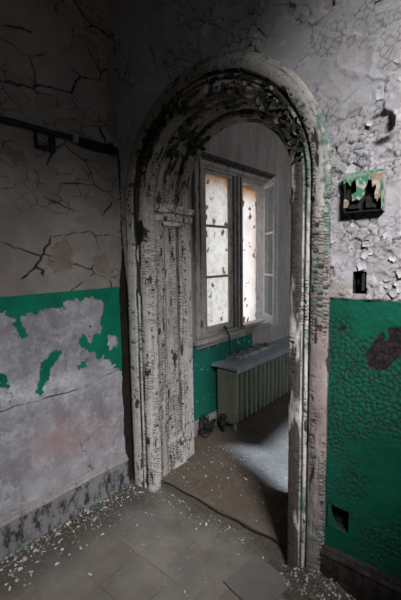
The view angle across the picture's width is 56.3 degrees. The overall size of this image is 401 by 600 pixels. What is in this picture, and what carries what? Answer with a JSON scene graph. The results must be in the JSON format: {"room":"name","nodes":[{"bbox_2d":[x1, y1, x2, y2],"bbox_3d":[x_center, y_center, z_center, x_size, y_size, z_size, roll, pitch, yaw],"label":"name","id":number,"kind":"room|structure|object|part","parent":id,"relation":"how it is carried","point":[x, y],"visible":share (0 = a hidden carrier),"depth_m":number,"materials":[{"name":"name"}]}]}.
{"room":"abandoned building hallway","nodes":[
{"label":"abandoned building hallway","id":0,"kind":"room"},
{"bbox_2d":[0,0,133,516],"bbox_3d":[-1.808,-0.528,0.928,0.319,4.400,4.785,4,8,40],"label":"wall","id":1,"kind":"structure","parent":0,"point":[66,413],"depth_m":1.99,"materials":[{"name":"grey paint"}]},
{"bbox_2d":[0,116,118,153],"bbox_3d":[-1.761,-0.665,0.716,0.047,0.118,3.951,4,8,40],"label":"conduit pipe","id":2,"kind":"object","parent":1,"relation":"attached to","point":[74,138],"visible":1,"depth_m":1.92,"materials":[{"name":"metal"}]},
{"bbox_2d":[0,454,128,560],"bbox_3d":[-1.771,1.286,0.897,0.032,0.199,4.040,4,8,40],"label":"baseboard","id":3,"kind":"structure","parent":1,"relation":"attached to","point":[20,527],"depth_m":2.06,"materials":[{"name":"grey paint"}]},
{"bbox_2d":[0,392,288,599],"bbox_3d":[0.580,1.261,1.693,2.770,0.019,8.280,4,8,40],"label":"floor","id":4,"kind":"structure","parent":0,"point":[144,563],"depth_m":1.99,"materials":[{"name":"tile"}]},
{"bbox_2d":[0,483,252,598],"bbox_3d":[-0.600,1.288,1.541,0.945,0.016,1.744,4,8,40],"label":"debris","id":5,"kind":"object","parent":4,"relation":"on","point":[111,497],"visible":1,"depth_m":2.02,"materials":[{"name":"white paint"}]},
{"bbox_2d":[198,414,216,437],"bbox_3d":[0.047,1.026,3.067,0.127,0.149,0.190,4,8,40],"label":"wire tangle","id":6,"kind":"object","parent":4,"relation":"on","point":[209,426],"visible":1,"depth_m":3.04,"materials":[{"name":"black metal"}]},
{"bbox_2d":[165,482,287,550],"bbox_3d":[0.104,1.205,2.141,0.902,0.016,0.027,5,8,41],"label":"cord","id":7,"kind":"object","parent":4,"relation":"on","point":[232,518],"visible":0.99,"depth_m":2.05,"materials":[{"name":"black rubber"}]},
{"bbox_2d":[167,413,285,531],"bbox_3d":[0.761,1.110,2.870,1.380,0.010,1.853,4,8,40],"label":"debris","id":8,"kind":"object","parent":4,"relation":"on","point":[278,413],"visible":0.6,"depth_m":2.50,"materials":[{"name":"white paint"}]},
{"bbox_2d":[211,336,289,431],"bbox_3d":[0.642,0.754,3.655,0.268,0.551,1.506,4,8,40],"label":"radiator","id":9,"kind":"object","parent":4,"relation":"on","point":[245,386],"visible":0.77,"depth_m":3.26,"materials":[{"name":"metal"}]},
{"bbox_2d":[226,342,274,360],"bbox_3d":[0.480,0.470,3.535,0.148,0.042,0.650,4,8,40],"label":"board","id":10,"kind":"object","parent":9,"relation":"on","point":[246,352],"visible":1,"depth_m":3.46,"materials":[{"name":"green wood"}]},
{"bbox_3d":[0.658,0.501,3.649,0.268,0.048,1.446,4,8,40],"label":"plate","id":11,"kind":"part","parent":9,"relation":"part of","materials":[{"name":"metal"}]},
{"bbox_2d":[223,555,289,599],"bbox_3d":[0.256,1.259,1.669,0.232,0.006,0.216,-6,8,-40],"label":"tile","id":12,"kind":"object","parent":4,"relation":"on","point":[256,579],"depth_m":1.67,"materials":[{"name":"grey tile"}]},
{"bbox_2d":[253,550,355,599],"bbox_3d":[0.568,1.248,1.439,1.016,0.097,0.280,4,8,40],"label":"rubble","id":13,"kind":"object","parent":4,"relation":"on","point":[305,584],"visible":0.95,"depth_m":1.61,"materials":[{"name":"paint"}]},
{"bbox_2d":[190,122,290,420],"bbox_3d":[0.873,-0.791,4.245,0.305,3.500,3.775,4,8,40],"label":"wall","id":14,"kind":"structure","parent":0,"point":[250,144],"depth_m":3.69,"materials":[{"name":"grey paint"}]},
{"bbox_2d":[194,410,218,436],"bbox_3d":[1.011,0.901,4.314,0.029,0.118,3.715,4,8,40],"label":"baseboard","id":15,"kind":"structure","parent":14,"relation":"attached to","point":[213,415],"depth_m":3.15,"materials":[{"name":"paint"}]},
{"bbox_2d":[192,151,277,355],"bbox_3d":[0.321,-0.365,3.394,0.600,1.663,1.240,4,8,40],"label":"window","id":16,"kind":"structure","parent":14,"relation":"attached to","point":[224,218],"depth_m":3.34,"materials":[{"name":"grey paint"}]},
{"bbox_3d":[0.000,-0.406,2.974,0.042,1.445,0.127,4,8,40],"label":"casing","id":17,"kind":"part","parent":16,"relation":"part of","materials":[{"name":"grey paint"}]},
{"bbox_3d":[0.146,-0.402,3.236,0.040,1.345,0.413,4,8,40],"label":"sash","id":18,"kind":"part","parent":16,"relation":"part of","materials":[{"name":"white glass"}]},
{"bbox_3d":[0.334,0.313,3.442,0.080,0.073,1.200,4,8,40],"label":"sill","id":19,"kind":"part","parent":16,"relation":"part of","materials":[{"name":"grey paint"}]},
{"bbox_3d":[0.309,-0.426,3.447,0.106,1.400,1.007,4,8,40],"label":"frame","id":20,"kind":"part","parent":16,"relation":"part of","materials":[{"name":"grey paint"}]},
{"bbox_3d":[0.323,-1.138,3.305,0.026,0.053,1.185,4,8,40],"label":"head casing","id":21,"kind":"part","parent":16,"relation":"part of","materials":[{"name":"grey paint"}]},
{"bbox_3d":[0.336,-1.167,3.294,0.055,0.047,1.220,4,8,40],"label":"head moulding","id":22,"kind":"part","parent":16,"relation":"part of","materials":[{"name":"white wood"}]},
{"bbox_3d":[0.685,-0.509,3.805,0.014,1.445,0.080,4,8,40],"label":"casing","id":23,"kind":"part","parent":16,"relation":"part of","materials":[{"name":"grey paint"}]},
{"bbox_2d":[114,0,400,579],"bbox_3d":[0.663,-0.793,1.601,2.770,4.100,0.533,4,8,40],"label":"wall","id":24,"kind":"structure","parent":0,"point":[347,53],"depth_m":1.46,"materials":[{"name":"white paint"}]},
{"bbox_2d":[125,51,332,570],"bbox_3d":[0.191,0.016,2.101,1.270,2.397,0.552,4,8,40],"label":"door frame","id":25,"kind":"structure","parent":24,"relation":"in","point":[218,92],"depth_m":1.96,"materials":[{"name":"beige paint"}]},
{"bbox_3d":[-0.199,-0.547,2.446,0.062,0.132,0.237,4,8,40],"label":"panel rail","id":26,"kind":"part","parent":25,"relation":"part of","materials":[{"name":"beige paint"}]},
{"bbox_3d":[-0.193,-0.524,2.447,0.073,0.034,0.352,4,8,40],"label":"impost moulding","id":27,"kind":"part","parent":25,"relation":"part of","materials":[{"name":"beige paint"}]},
{"bbox_3d":[-0.190,-0.579,2.443,0.077,0.039,0.374,4,8,40],"label":"impost moulding","id":28,"kind":"part","parent":25,"relation":"part of","materials":[{"name":"beige paint"}]},
{"bbox_3d":[-0.175,1.061,2.618,0.051,0.217,0.181,4,8,40],"label":"rail","id":29,"kind":"part","parent":25,"relation":"part of","materials":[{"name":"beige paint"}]},
{"bbox_2d":[327,502,348,534],"bbox_3d":[0.595,0.919,1.595,0.093,0.109,0.056,4,8,40],"label":"outlet box","id":30,"kind":"object","parent":24,"relation":"attached to","point":[337,518],"visible":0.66,"depth_m":1.60,"materials":[{"name":"black metal"}]},
{"bbox_2d":[353,266,366,294],"bbox_3d":[0.621,-0.077,1.446,0.056,0.110,0.059,4,8,40],"label":"switch box","id":31,"kind":"object","parent":24,"relation":"attached to","point":[359,277],"visible":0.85,"depth_m":1.45,"materials":[{"name":"black metal"}]},
{"bbox_2d":[357,273,365,290],"bbox_3d":[0.619,-0.069,1.440,0.021,0.067,0.042,-1,6,-5],"label":"switch","id":32,"kind":"object","parent":31,"relation":"attached to","point":[362,282],"depth_m":1.43,"materials":[{"name":"black plastic"}]},
{"bbox_2d":[320,543,400,599],"bbox_3d":[1.054,1.203,1.197,1.375,0.211,0.032,4,8,40],"label":"baseboard","id":33,"kind":"structure","parent":24,"relation":"attached to","point":[361,580],"depth_m":1.53,"materials":[{"name":"paint"}]},
{"bbox_2d":[343,169,386,213],"bbox_3d":[0.599,-0.394,1.369,0.147,0.146,0.040,4,8,40],"label":"junction box","id":34,"kind":"object","parent":24,"relation":"attached to","point":[364,191],"visible":1,"depth_m":1.36,"materials":[{"name":"black metal"}]}
]}

